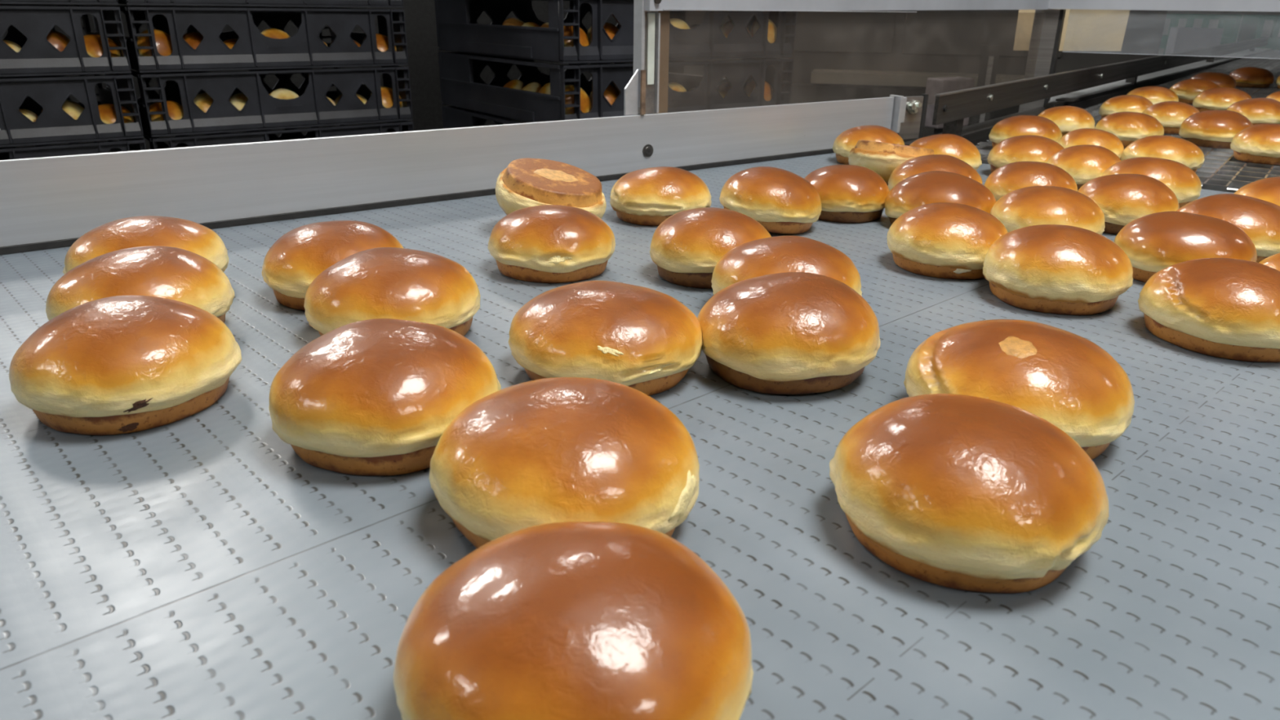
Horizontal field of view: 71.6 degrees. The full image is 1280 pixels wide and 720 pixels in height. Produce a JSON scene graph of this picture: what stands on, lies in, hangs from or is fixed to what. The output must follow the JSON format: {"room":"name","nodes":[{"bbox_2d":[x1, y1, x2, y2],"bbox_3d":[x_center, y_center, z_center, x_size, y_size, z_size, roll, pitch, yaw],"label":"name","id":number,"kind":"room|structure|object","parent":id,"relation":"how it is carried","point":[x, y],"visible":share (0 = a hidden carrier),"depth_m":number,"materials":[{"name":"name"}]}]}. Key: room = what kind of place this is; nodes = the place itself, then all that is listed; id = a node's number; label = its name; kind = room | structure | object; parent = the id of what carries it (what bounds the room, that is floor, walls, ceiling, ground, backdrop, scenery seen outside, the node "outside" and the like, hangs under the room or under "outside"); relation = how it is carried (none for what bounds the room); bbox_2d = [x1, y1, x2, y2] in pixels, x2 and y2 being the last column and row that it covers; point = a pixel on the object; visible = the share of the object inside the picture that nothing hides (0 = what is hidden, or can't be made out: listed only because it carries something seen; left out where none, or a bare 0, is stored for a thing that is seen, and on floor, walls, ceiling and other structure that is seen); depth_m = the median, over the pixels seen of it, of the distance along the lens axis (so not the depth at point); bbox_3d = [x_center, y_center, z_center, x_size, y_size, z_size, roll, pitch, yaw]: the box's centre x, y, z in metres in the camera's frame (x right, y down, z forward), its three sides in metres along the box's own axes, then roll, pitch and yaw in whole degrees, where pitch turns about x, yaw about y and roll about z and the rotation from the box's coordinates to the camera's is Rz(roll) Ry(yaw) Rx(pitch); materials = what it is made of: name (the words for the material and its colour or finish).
{"room":"processing plant","nodes":[
{"label":"processing plant","id":0,"kind":"room"},
{"bbox_2d":[1158,10,1279,54],"bbox_3d":[1.056,-4.165,9.153,16.000,3.270,0.100,1,22,0],"label":"wall","id":1,"kind":"structure","parent":0,"point":[1268,25],"depth_m":9.31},
{"bbox_3d":[0.999,0.105,2.997,16.000,0.100,14.500,1,22,0],"label":"floor","id":2,"kind":"structure","parent":0,"visible":0},
{"bbox_2d":[0,0,685,152],"bbox_3d":[-1.417,-1.440,3.684,4.200,2.200,0.171,-15,27,-35],"label":"tall cabinet","id":3,"kind":"object","parent":2,"relation":"on","point":[423,51],"visible":0.07,"depth_m":3.99,"materials":[{"name":"black metal"}]},
{"bbox_2d":[683,9,1167,142],"bbox_3d":[1.323,-1.534,4.416,2.150,1.900,0.920,6,22,13],"label":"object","id":4,"kind":"object","parent":2,"relation":"on","point":[838,55],"visible":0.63,"depth_m":4.16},
{"bbox_2d":[924,76,974,134],"bbox_3d":[0.685,-0.160,2.160,0.100,1.005,0.050,-11,25,-28],"label":"junction box","id":5,"kind":"object","parent":2,"relation":"on","point":[934,86],"visible":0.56,"depth_m":1.97,"materials":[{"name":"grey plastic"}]},
{"bbox_2d":[971,44,1000,124],"bbox_3d":[1.041,-0.445,2.825,0.300,1.050,0.230,8,23,19],"label":"stand","id":6,"kind":"object","parent":2,"relation":"on","point":[989,58],"visible":0.24,"depth_m":2.64,"materials":[{"name":"silver metal"}]},
{"bbox_2d":[1018,8,1066,112],"bbox_3d":[0.925,-0.262,2.228,0.060,1.150,0.032,13,25,29],"label":"post","id":7,"kind":"object","parent":2,"relation":"on","point":[1047,25],"visible":0.25,"depth_m":2.03,"materials":[{"name":"silver metal"}]},
{"bbox_2d":[1048,0,1279,58],"bbox_3d":[1.417,-0.651,1.754,1.150,0.114,0.016,12,24,26],"label":"curtain","id":8,"kind":"object","parent":7,"relation":"attached to","point":[1149,5],"visible":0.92,"depth_m":1.88,"materials":[{"name":"plastic"}]},
{"bbox_2d":[1013,8,1129,51],"bbox_3d":[1.016,-0.792,2.095,0.238,0.124,0.008,11,24,23],"label":"cardboard sheet","id":9,"kind":"object","parent":8,"relation":"hanging from","point":[1083,30],"visible":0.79,"depth_m":2.08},
{"bbox_3d":[2.556,-0.479,3.113,1.270,0.938,5.412,17,27,34],"label":"table","id":10,"kind":"object","parent":2,"relation":"on","visible":0},
{"bbox_2d":[904,36,1268,145],"bbox_3d":[2.126,-1.139,3.442,0.053,0.128,5.420,17,27,35],"label":"rail","id":11,"kind":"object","parent":10,"relation":"attached to","point":[951,108],"depth_m":1.91,"materials":[{"name":"metal"}]},
{"bbox_2d":[974,49,1279,191],"bbox_3d":[2.571,-0.918,2.932,1.250,0.011,5.392,17,27,34],"label":"belt","id":12,"kind":"object","parent":10,"relation":"on","point":[1220,171],"visible":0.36,"depth_m":1.32,"materials":[{"name":"metal"}]},
{"bbox_2d":[988,115,1062,147],"bbox_3d":[0.577,-0.340,1.330,0.104,0.052,0.099,1,22,0],"label":"bun","id":13,"kind":"object","parent":12,"relation":"on","point":[1020,125],"visible":0.48,"depth_m":1.30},
{"bbox_2d":[1037,106,1094,136],"bbox_3d":[0.707,-0.398,1.482,0.095,0.050,0.093,1,22,0],"label":"bun","id":14,"kind":"object","parent":12,"relation":"on","point":[1068,118],"visible":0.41,"depth_m":1.45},
{"bbox_2d":[1057,128,1124,159],"bbox_3d":[0.612,-0.289,1.208,0.085,0.049,0.086,1,22,0],"label":"bun","id":15,"kind":"object","parent":12,"relation":"on","point":[1108,140],"visible":0.44,"depth_m":1.18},
{"bbox_2d":[1098,94,1152,119],"bbox_3d":[0.925,-0.476,1.683,0.096,0.051,0.098,1,22,0],"label":"bun","id":16,"kind":"object","parent":12,"relation":"on","point":[1127,103],"visible":0.55,"depth_m":1.66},
{"bbox_2d":[1094,111,1164,147],"bbox_3d":[0.776,-0.368,1.408,0.099,0.050,0.099,1,22,0],"label":"bun","id":17,"kind":"object","parent":12,"relation":"on","point":[1129,127],"visible":0.56,"depth_m":1.38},
{"bbox_2d":[1126,85,1178,104],"bbox_3d":[1.086,-0.554,1.885,0.103,0.051,0.101,-1,22,-4],"label":"bun","id":18,"kind":"object","parent":12,"relation":"on","point":[1156,95],"visible":0.33,"depth_m":1.85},
{"bbox_2d":[1120,135,1204,172],"bbox_3d":[0.682,-0.268,1.159,0.095,0.047,0.096,6,22,14],"label":"bun","id":19,"kind":"object","parent":12,"relation":"on","point":[1184,152],"visible":0.61,"depth_m":1.13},
{"bbox_2d":[1142,101,1199,133],"bbox_3d":[0.940,-0.431,1.571,0.097,0.052,0.096,1,22,0],"label":"bun","id":20,"kind":"object","parent":12,"relation":"on","point":[1171,114],"visible":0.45,"depth_m":1.54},
{"bbox_2d":[1169,78,1220,104],"bbox_3d":[1.299,-0.629,2.076,0.110,0.054,0.109,1,22,0],"label":"bun","id":21,"kind":"object","parent":12,"relation":"on","point":[1186,91],"visible":0.55,"depth_m":2.05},
{"bbox_2d":[1189,71,1235,88],"bbox_3d":[1.503,-0.730,2.335,0.113,0.053,0.114,1,22,0],"label":"bun","id":22,"kind":"object","parent":12,"relation":"on","point":[1223,80],"visible":0.41,"depth_m":2.29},
{"bbox_2d":[1178,110,1253,148],"bbox_3d":[0.918,-0.369,1.413,0.104,0.054,0.104,1,22,0],"label":"bun","id":23,"kind":"object","parent":12,"relation":"on","point":[1216,129],"visible":0.78,"depth_m":1.38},
{"bbox_2d":[1192,87,1252,111],"bbox_3d":[1.215,-0.539,1.848,0.106,0.053,0.108,1,22,0],"label":"bun","id":24,"kind":"object","parent":12,"relation":"on","point":[1218,98],"visible":0.62,"depth_m":1.82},
{"bbox_2d":[1229,66,1274,88],"bbox_3d":[1.764,-0.818,2.563,0.113,0.054,0.112,1,22,0],"label":"bun","id":25,"kind":"object","parent":12,"relation":"on","point":[1245,77],"visible":0.84,"depth_m":2.53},
{"bbox_2d":[1226,97,1279,124],"bbox_3d":[1.147,-0.460,1.648,0.102,0.052,0.102,2,22,4],"label":"bun","id":26,"kind":"object","parent":12,"relation":"on","point":[1257,110],"visible":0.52,"depth_m":1.61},
{"bbox_2d":[1230,123,1279,165],"bbox_3d":[0.903,-0.310,1.265,0.101,0.051,0.101,7,22,14],"label":"bun","id":27,"kind":"object","parent":12,"relation":"on","point":[1260,144],"visible":1,"depth_m":1.24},
{"bbox_2d":[1044,48,1272,109],"bbox_3d":[2.367,-1.227,3.736,0.122,0.050,4.660,17,27,35],"label":"rail","id":28,"kind":"object","parent":10,"relation":"attached to","point":[1155,78],"visible":0.57,"depth_m":2.85,"materials":[{"name":"grey metal"}]},
{"bbox_3d":[0.139,0.520,0.532,3.046,0.934,2.039,1,22,0],"label":"table","id":29,"kind":"object","parent":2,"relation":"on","visible":0},
{"bbox_2d":[0,93,928,255],"bbox_3d":[-0.807,-0.021,0.530,3.120,0.138,0.052,-15,27,-34],"label":"barrier","id":30,"kind":"object","parent":29,"relation":"attached to","point":[46,202],"depth_m":0.89,"materials":[{"name":"metal"}]},
{"bbox_2d":[623,0,661,115],"bbox_3d":[0.003,-0.375,1.046,0.048,0.166,0.024,-13,25,-30],"label":"post","id":31,"kind":"object","parent":30,"relation":"on","point":[641,96],"visible":1,"depth_m":1.06,"materials":[{"name":"silver metal"}]},
{"bbox_2d":[644,0,1050,113],"bbox_3d":[0.465,-0.544,1.543,0.018,0.210,1.402,18,28,37],"label":"guard","id":32,"kind":"object","parent":31,"relation":"attached to","point":[664,7],"visible":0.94,"depth_m":1.25,"materials":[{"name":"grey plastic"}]},
{"bbox_2d":[0,152,1279,719],"bbox_3d":[0.174,0.175,0.115,2.524,0.014,2.147,-18,29,-39],"label":"conveyor belt","id":33,"kind":"object","parent":29,"relation":"on","point":[196,566],"visible":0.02,"depth_m":0.34,"materials":[{"name":"grey plastic"}]},
{"bbox_2d":[8,295,241,435],"bbox_3d":[-0.264,-0.004,0.458,0.105,0.054,0.104,9,23,19],"label":"bun","id":34,"kind":"object","parent":33,"relation":"on","point":[118,364],"visible":1,"depth_m":0.43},
{"bbox_2d":[45,245,234,323],"bbox_3d":[-0.310,-0.043,0.554,0.102,0.053,0.102,1,22,0],"label":"bun","id":35,"kind":"object","parent":33,"relation":"on","point":[175,273],"visible":0.58,"depth_m":0.53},
{"bbox_2d":[62,215,228,274],"bbox_3d":[-0.355,-0.077,0.638,0.104,0.052,0.104,1,22,0],"label":"bun","id":36,"kind":"object","parent":33,"relation":"on","point":[199,239],"visible":0.41,"depth_m":0.61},
{"bbox_2d":[261,220,403,311],"bbox_3d":[-0.216,-0.072,0.631,0.100,0.052,0.098,-7,23,-18],"label":"bun","id":37,"kind":"object","parent":33,"relation":"on","point":[300,255],"visible":0.47,"depth_m":0.60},
{"bbox_2d":[268,318,501,475],"bbox_3d":[-0.121,0.011,0.426,0.106,0.054,0.107,1,22,0],"label":"bun","id":38,"kind":"object","parent":33,"relation":"on","point":[377,397],"visible":0.93,"depth_m":0.39,"materials":[{"name":"food"}]},
{"bbox_2d":[303,247,480,336],"bbox_3d":[-0.155,-0.042,0.557,0.109,0.052,0.108,1,22,0],"label":"bun","id":39,"kind":"object","parent":33,"relation":"on","point":[379,282],"visible":0.78,"depth_m":0.53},
{"bbox_2d":[495,158,606,218],"bbox_3d":[-0.082,-0.149,0.815,0.101,0.063,0.098,-6,23,-16],"label":"bun","id":40,"kind":"object","parent":33,"relation":"on","point":[524,183],"visible":0.73,"depth_m":0.79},
{"bbox_2d":[488,204,615,283],"bbox_3d":[-0.068,-0.096,0.699,0.100,0.050,0.102,-10,24,-25],"label":"bun","id":41,"kind":"object","parent":33,"relation":"on","point":[544,243],"visible":1,"depth_m":0.67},
{"bbox_2d":[429,377,699,548],"bbox_3d":[-0.030,0.039,0.357,0.109,0.054,0.104,4,22,9],"label":"bun","id":42,"kind":"object","parent":33,"relation":"on","point":[519,456],"visible":0.8,"depth_m":0.33,"materials":[{"name":"food"}]},
{"bbox_2d":[393,521,753,719],"bbox_3d":[-0.018,0.080,0.257,0.102,0.053,0.102,7,23,16],"label":"bun","id":43,"kind":"object","parent":33,"relation":"on","point":[562,620],"visible":1,"depth_m":0.23,"materials":[{"name":"food"}]},
{"bbox_2d":[508,280,702,395],"bbox_3d":[-0.019,-0.018,0.505,0.111,0.049,0.110,1,22,0],"label":"bun","id":44,"kind":"object","parent":33,"relation":"on","point":[646,340],"visible":0.88,"depth_m":0.47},
{"bbox_2d":[609,166,711,226],"bbox_3d":[0.021,-0.165,0.876,0.100,0.050,0.098,4,22,9],"label":"bun","id":45,"kind":"object","parent":33,"relation":"on","point":[648,197],"visible":0.84,"depth_m":0.84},
{"bbox_2d":[649,207,771,288],"bbox_3d":[0.056,-0.092,0.690,0.096,0.052,0.100,1,22,0],"label":"bun","id":46,"kind":"object","parent":33,"relation":"on","point":[686,247],"visible":0.71,"depth_m":0.66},
{"bbox_2d":[719,166,822,234],"bbox_3d":[0.125,-0.154,0.843,0.097,0.056,0.099,-4,22,-11],"label":"bun","id":47,"kind":"object","parent":33,"relation":"on","point":[782,201],"visible":0.87,"depth_m":0.81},
{"bbox_2d":[711,235,862,296],"bbox_3d":[0.100,-0.057,0.604,0.101,0.051,0.100,1,22,0],"label":"bun","id":48,"kind":"object","parent":33,"relation":"on","point":[780,254],"visible":0.4,"depth_m":0.58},
{"bbox_2d":[697,271,880,394],"bbox_3d":[0.084,-0.021,0.511,0.105,0.055,0.106,9,23,19],"label":"bun","id":49,"kind":"object","parent":33,"relation":"on","point":[788,332],"visible":0.96,"depth_m":0.47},
{"bbox_2d":[804,164,889,222],"bbox_3d":[0.206,-0.172,0.899,0.092,0.049,0.095,1,22,0],"label":"bun","id":50,"kind":"object","parent":33,"relation":"on","point":[848,193],"visible":0.7,"depth_m":0.87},
{"bbox_2d":[832,124,905,164],"bbox_3d":[0.312,-0.293,1.207,0.096,0.049,0.100,1,22,0],"label":"bun","id":51,"kind":"object","parent":33,"relation":"on","point":[847,140],"visible":0.5,"depth_m":1.18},
{"bbox_2d":[848,139,933,185],"bbox_3d":[0.293,-0.229,1.034,0.100,0.057,0.099,4,22,9],"label":"bun","id":52,"kind":"object","parent":33,"relation":"on","point":[882,158],"visible":0.56,"depth_m":0.99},
{"bbox_2d":[887,154,982,190],"bbox_3d":[0.316,-0.191,0.948,0.099,0.052,0.097,1,22,0],"label":"bun","id":53,"kind":"object","parent":33,"relation":"on","point":[942,162],"visible":0.37,"depth_m":0.93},
{"bbox_2d":[884,170,995,224],"bbox_3d":[0.289,-0.154,0.854,0.102,0.052,0.099,1,22,0],"label":"bun","id":54,"kind":"object","parent":33,"relation":"on","point":[922,188],"visible":0.48,"depth_m":0.83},
{"bbox_2d":[908,133,982,170],"bbox_3d":[0.384,-0.260,1.123,0.094,0.051,0.091,1,22,0],"label":"bun","id":55,"kind":"object","parent":33,"relation":"on","point":[951,144],"visible":0.38,"depth_m":1.09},
{"bbox_2d":[886,202,1008,279],"bbox_3d":[0.251,-0.101,0.721,0.096,0.050,0.098,-8,24,-22],"label":"bun","id":56,"kind":"object","parent":33,"relation":"on","point":[941,240],"visible":0.87,"depth_m":0.69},
{"bbox_2d":[829,393,1109,593],"bbox_3d":[0.129,0.045,0.351,0.102,0.052,0.105,1,22,0],"label":"bun","id":57,"kind":"object","parent":33,"relation":"on","point":[957,491],"visible":1,"depth_m":0.32,"materials":[{"name":"food"}]},
{"bbox_2d":[903,319,1134,459],"bbox_3d":[0.188,0.009,0.444,0.106,0.051,0.107,9,23,19],"label":"bun","id":58,"kind":"object","parent":33,"relation":"on","point":[1061,377],"visible":0.75,"depth_m":0.41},
{"bbox_2d":[998,336,1036,358],"bbox_3d":[0.178,-0.005,0.420,0.018,0.006,0.021,1,22,0],"label":"spot","id":59,"kind":"object","parent":58,"relation":"on","point":[1009,347],"depth_m":0.42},
{"bbox_2d":[986,135,1064,173],"bbox_3d":[0.491,-0.259,1.126,0.096,0.050,0.096,1,22,0],"label":"bun","id":60,"kind":"object","parent":33,"relation":"on","point":[1020,148],"visible":0.43,"depth_m":1.10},
{"bbox_2d":[983,161,1077,201],"bbox_3d":[0.407,-0.181,0.929,0.093,0.050,0.094,1,22,0],"label":"bun","id":61,"kind":"object","parent":33,"relation":"on","point":[1012,176],"visible":0.46,"depth_m":0.90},
{"bbox_2d":[990,186,1105,235],"bbox_3d":[0.365,-0.129,0.797,0.097,0.050,0.099,1,22,0],"label":"bun","id":62,"kind":"object","parent":33,"relation":"on","point":[1031,206],"visible":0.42,"depth_m":0.77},
{"bbox_2d":[982,224,1133,315],"bbox_3d":[0.303,-0.070,0.644,0.100,0.053,0.103,1,22,0],"label":"bun","id":63,"kind":"object","parent":33,"relation":"on","point":[1049,268],"visible":1,"depth_m":0.61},
{"bbox_2d":[1045,144,1120,191],"bbox_3d":[0.524,-0.227,1.047,0.088,0.051,0.089,1,22,0],"label":"bun","id":64,"kind":"object","parent":33,"relation":"on","point":[1084,163],"visible":0.41,"depth_m":1.02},
{"bbox_2d":[1077,173,1179,235],"bbox_3d":[0.471,-0.154,0.861,0.092,0.051,0.092,2,22,2],"label":"bun","id":65,"kind":"object","parent":33,"relation":"on","point":[1122,198],"visible":0.62,"depth_m":0.83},
{"bbox_2d":[1101,156,1201,208],"bbox_3d":[0.556,-0.195,0.967,0.100,0.051,0.098,1,22,0],"label":"bun","id":66,"kind":"object","parent":33,"relation":"on","point":[1184,183],"visible":0.48,"depth_m":0.93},
{"bbox_2d":[1113,211,1257,283],"bbox_3d":[0.428,-0.090,0.699,0.100,0.050,0.098,8,23,19],"label":"bun","id":67,"kind":"object","parent":33,"relation":"on","point":[1153,242],"visible":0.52,"depth_m":0.67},
{"bbox_2d":[1137,257,1279,362],"bbox_3d":[0.377,-0.037,0.566,0.099,0.051,0.101,1,22,0],"label":"bun","id":68,"kind":"object","parent":33,"relation":"on","point":[1224,308],"visible":1,"depth_m":0.54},
{"bbox_2d":[1176,193,1279,262],"bbox_3d":[0.511,-0.115,0.762,0.102,0.052,0.102,1,22,0],"label":"bun","id":69,"kind":"object","parent":33,"relation":"on","point":[1259,219],"visible":0.31,"depth_m":0.73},
{"bbox_2d":[1233,176,1279,206],"bbox_3d":[0.624,-0.149,0.852,0.103,0.052,0.101,5,22,12],"label":"bun","id":70,"kind":"object","parent":33,"relation":"on","point":[1268,189],"visible":0.23,"depth_m":0.84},
{"bbox_3d":[-1.665,0.177,2.481,0.655,0.083,0.580,-15,27,-34],"label":"crate dolly","id":71,"kind":"object","parent":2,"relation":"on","visible":0},
{"bbox_3d":[-1.663,0.070,2.439,0.683,0.145,0.612,-15,27,-34],"label":"crate","id":72,"kind":"object","parent":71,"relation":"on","visible":0},
{"bbox_3d":[-1.661,-0.069,2.383,0.683,0.145,0.612,-15,27,-34],"label":"crate","id":73,"kind":"object","parent":72,"relation":"on","visible":0},
{"bbox_3d":[-1.660,-0.208,2.328,0.683,0.145,0.612,-15,27,-34],"label":"crate","id":74,"kind":"object","parent":73,"relation":"on","visible":0},
{"bbox_3d":[-1.658,-0.348,2.272,0.683,0.145,0.612,-15,27,-34],"label":"crate","id":75,"kind":"object","parent":74,"relation":"on","visible":0},
{"bbox_2d":[0,137,146,159],"bbox_3d":[-1.656,-0.487,2.217,0.683,0.146,0.612,-15,27,-34],"label":"crate","id":76,"kind":"object","parent":75,"relation":"on","point":[139,144],"visible":0.2,"depth_m":2.09,"materials":[{"name":"black plastic"}]},
{"bbox_2d":[0,73,143,146],"bbox_3d":[-1.654,-0.626,2.161,0.683,0.146,0.612,-15,27,-34],"label":"crate","id":77,"kind":"object","parent":76,"relation":"on","point":[53,125],"visible":0.91,"depth_m":2.05,"materials":[{"name":"black plastic"}]},
{"bbox_2d":[40,99,84,119],"bbox_3d":[-1.356,-0.570,2.095,0.098,0.086,0.070,-19,29,-40],"label":"bun","id":78,"kind":"object","parent":77,"relation":"in","point":[73,108],"visible":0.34,"depth_m":2.08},
{"bbox_2d":[0,4,131,76],"bbox_3d":[-1.652,-0.765,2.105,0.683,0.146,0.612,-15,27,-34],"label":"crate","id":79,"kind":"object","parent":77,"relation":"on","point":[28,26],"visible":0.92,"depth_m":2.01,"materials":[{"name":"black plastic"}]},
{"bbox_2d":[46,29,70,51],"bbox_3d":[-1.352,-0.711,2.037,0.063,0.090,0.095,20,29,40],"label":"bun","id":80,"kind":"object","parent":79,"relation":"in","point":[60,41],"visible":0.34,"depth_m":2.03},
{"bbox_2d":[0,0,118,4],"bbox_3d":[-1.650,-0.905,2.050,0.683,0.146,0.612,-15,27,-34],"label":"crate","id":81,"kind":"object","parent":79,"relation":"on","point":[12,2],"visible":1,"depth_m":1.98,"materials":[{"name":"black plastic"}]},
{"bbox_2d":[83,34,121,57],"bbox_3d":[-1.277,-0.728,2.099,0.087,0.078,0.087,-3,22,-8],"label":"bun","id":82,"kind":"object","parent":79,"relation":"in","point":[93,43],"visible":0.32,"depth_m":2.07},
{"bbox_2d":[97,103,133,124],"bbox_3d":[-1.281,-0.585,2.155,0.092,0.070,0.089,-6,23,-17],"label":"bun","id":83,"kind":"object","parent":77,"relation":"in","point":[107,111],"visible":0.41,"depth_m":2.13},
{"bbox_3d":[-1.113,0.027,2.873,0.655,0.083,0.580,-15,27,-34],"label":"crate dolly","id":84,"kind":"object","parent":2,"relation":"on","visible":0},
{"bbox_3d":[-1.112,-0.079,2.831,0.683,0.145,0.612,-15,27,-34],"label":"crate","id":85,"kind":"object","parent":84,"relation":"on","visible":0},
{"bbox_3d":[-1.110,-0.218,2.775,0.683,0.145,0.612,-15,27,-34],"label":"crate","id":86,"kind":"object","parent":85,"relation":"on","visible":0},
{"bbox_3d":[-1.108,-0.357,2.720,0.683,0.145,0.612,-15,27,-34],"label":"crate","id":87,"kind":"object","parent":86,"relation":"on","visible":0},
{"bbox_3d":[-1.106,-0.497,2.664,0.683,0.145,0.612,-15,27,-34],"label":"crate","id":88,"kind":"object","parent":87,"relation":"on","visible":0},
{"bbox_2d":[116,120,413,151],"bbox_3d":[-1.104,-0.636,2.609,0.683,0.146,0.612,-15,27,-34],"label":"crate","id":89,"kind":"object","parent":88,"relation":"on","point":[247,136],"visible":0.19,"depth_m":2.42,"materials":[{"name":"black plastic"}]},
{"bbox_2d":[104,65,413,137],"bbox_3d":[-1.102,-0.775,2.553,0.683,0.146,0.612,-15,27,-34],"label":"crate","id":90,"kind":"object","parent":89,"relation":"on","point":[261,110],"visible":0.83,"depth_m":2.35,"materials":[{"name":"black plastic"}]},
{"bbox_2d":[149,100,183,121],"bbox_3d":[-1.188,-0.613,2.228,0.091,0.071,0.090,9,23,20],"label":"bun","id":91,"kind":"object","parent":90,"relation":"in","point":[175,109],"visible":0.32,"depth_m":2.21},
{"bbox_2d":[193,92,213,112],"bbox_3d":[-1.105,-0.639,2.273,0.093,0.088,0.072,-18,29,-39],"label":"bun","id":92,"kind":"object","parent":90,"relation":"in","point":[202,100],"visible":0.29,"depth_m":2.25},
{"bbox_2d":[91,4,408,72],"bbox_3d":[-1.100,-0.914,2.497,0.683,0.146,0.612,-15,27,-34],"label":"crate","id":93,"kind":"object","parent":90,"relation":"on","point":[252,50],"visible":0.84,"depth_m":2.30,"materials":[{"name":"black plastic"}]},
{"bbox_2d":[137,29,172,56],"bbox_3d":[-1.178,-0.759,2.165,0.095,0.089,0.066,-18,28,-39],"label":"bun","id":94,"kind":"object","parent":93,"relation":"in","point":[163,42],"visible":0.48,"depth_m":2.14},
{"bbox_2d":[117,0,404,7],"bbox_3d":[-1.099,-1.054,2.442,0.683,0.146,0.612,-15,27,-34],"label":"crate","id":95,"kind":"object","parent":93,"relation":"on","point":[339,3],"visible":0.86,"depth_m":2.24,"materials":[{"name":"black plastic"}]},
{"bbox_3d":[-0.068,0.045,2.813,0.716,0.120,0.580,-14,26,-33],"label":"crate dolly","id":96,"kind":"object","parent":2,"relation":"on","visible":0},
{"bbox_3d":[-0.089,-0.090,2.793,0.744,0.145,0.692,-14,26,-33],"label":"crate","id":97,"kind":"object","parent":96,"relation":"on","visible":0},
{"bbox_3d":[-0.087,-0.229,2.737,0.744,0.145,0.692,-14,26,-33],"label":"crate","id":98,"kind":"object","parent":97,"relation":"on","visible":0},
{"bbox_3d":[-0.085,-0.369,2.682,0.744,0.145,0.692,-14,26,-33],"label":"crate","id":99,"kind":"object","parent":98,"relation":"on","visible":0},
{"bbox_3d":[-0.084,-0.508,2.626,0.744,0.146,0.692,-14,26,-33],"label":"crate","id":100,"kind":"object","parent":99,"relation":"on","visible":0},
{"bbox_2d":[441,105,526,128],"bbox_3d":[-0.082,-0.647,2.570,0.744,0.146,0.692,-14,26,-33],"label":"crate","id":101,"kind":"object","parent":100,"relation":"on","point":[453,117],"visible":0.09,"depth_m":2.54,"materials":[{"name":"black plastic"}]},
{"bbox_2d":[438,51,793,122],"bbox_3d":[-0.080,-0.787,2.515,0.744,0.146,0.692,-14,26,-33],"label":"crate","id":102,"kind":"object","parent":101,"relation":"on","point":[461,84],"visible":0.75,"depth_m":2.34,"materials":[{"name":"black plastic"}]},
{"bbox_2d":[564,84,591,114],"bbox_3d":[-0.160,-0.615,2.139,0.095,0.091,0.062,-18,29,-39],"label":"bun","id":103,"kind":"object","parent":102,"relation":"in","point":[585,103],"visible":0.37,"depth_m":2.12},
{"bbox_2d":[434,0,797,63],"bbox_3d":[-0.078,-0.926,2.459,0.744,0.146,0.692,-14,26,-33],"label":"crate","id":104,"kind":"object","parent":102,"relation":"on","point":[458,29],"visible":0.84,"depth_m":2.26,"materials":[{"name":"black plastic"}]},
{"bbox_2d":[564,26,589,46],"bbox_3d":[-0.163,-0.751,2.091,0.092,0.080,0.080,-13,25,-30],"label":"bun","id":105,"kind":"object","parent":104,"relation":"in","point":[568,30],"visible":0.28,"depth_m":2.07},
{"bbox_2d":[750,19,777,43],"bbox_3d":[0.341,-0.884,2.423,0.095,0.093,0.061,-17,28,-38],"label":"bun","id":106,"kind":"object","parent":104,"relation":"in","point":[772,29],"visible":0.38,"depth_m":2.40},
{"bbox_3d":[3.716,-1.401,6.471,0.600,0.190,0.400,8,23,17],"label":"crate","id":107,"kind":"object","parent":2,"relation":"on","visible":0},
{"bbox_3d":[3.719,-1.578,6.400,0.600,0.190,0.400,8,23,17],"label":"crate","id":108,"kind":"object","parent":107,"relation":"on","visible":0},
{"bbox_3d":[3.721,-1.754,6.330,0.600,0.190,0.400,8,23,17],"label":"crate","id":109,"kind":"object","parent":108,"relation":"on","visible":0},
{"bbox_3d":[3.723,-1.930,6.259,0.600,0.190,0.400,8,23,17],"label":"crate","id":110,"kind":"object","parent":109,"relation":"on","visible":0},
{"bbox_3d":[3.726,-2.107,6.189,0.600,0.190,0.400,8,23,17],"label":"crate","id":111,"kind":"object","parent":110,"relation":"on","visible":0},
{"bbox_2d":[1160,13,1242,44],"bbox_3d":[3.728,-2.283,6.119,0.600,0.190,0.400,8,23,17],"label":"crate","id":112,"kind":"object","parent":111,"relation":"on","point":[1230,24],"visible":0.35,"depth_m":5.91,"materials":[{"name":"plastic"}]},
{"bbox_3d":[4.385,-1.311,6.266,0.600,0.190,0.400,8,23,17],"label":"crate","id":113,"kind":"object","parent":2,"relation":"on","visible":0},
{"bbox_3d":[4.387,-1.487,6.196,0.600,0.190,0.400,8,23,17],"label":"crate","id":114,"kind":"object","parent":113,"relation":"on","visible":0},
{"bbox_3d":[4.390,-1.664,6.125,0.600,0.190,0.400,8,23,17],"label":"crate","id":115,"kind":"object","parent":114,"relation":"on","visible":0},
{"bbox_3d":[4.392,-1.840,6.055,0.600,0.190,0.400,8,23,17],"label":"crate","id":116,"kind":"object","parent":115,"relation":"on","visible":0},
{"bbox_3d":[4.394,-2.016,5.985,0.600,0.190,0.400,8,23,17],"label":"crate","id":117,"kind":"object","parent":116,"relation":"on","visible":0},
{"bbox_2d":[1236,14,1279,46],"bbox_3d":[4.397,-2.193,5.914,0.600,0.190,0.400,8,23,17],"label":"crate","id":118,"kind":"object","parent":117,"relation":"on","point":[1252,25],"visible":0.85,"depth_m":5.86,"materials":[{"name":"plastic"}]},
{"bbox_3d":[3.101,-1.291,5.216,0.700,0.900,0.350,8,23,17],"label":"steel table","id":119,"kind":"object","parent":2,"relation":"on","visible":0},
{"bbox_2d":[1164,26,1223,54],"bbox_3d":[3.110,-1.778,4.992,0.220,0.170,0.200,8,23,17],"label":"box","id":120,"kind":"object","parent":119,"relation":"on","point":[1180,38],"visible":0.64,"depth_m":4.90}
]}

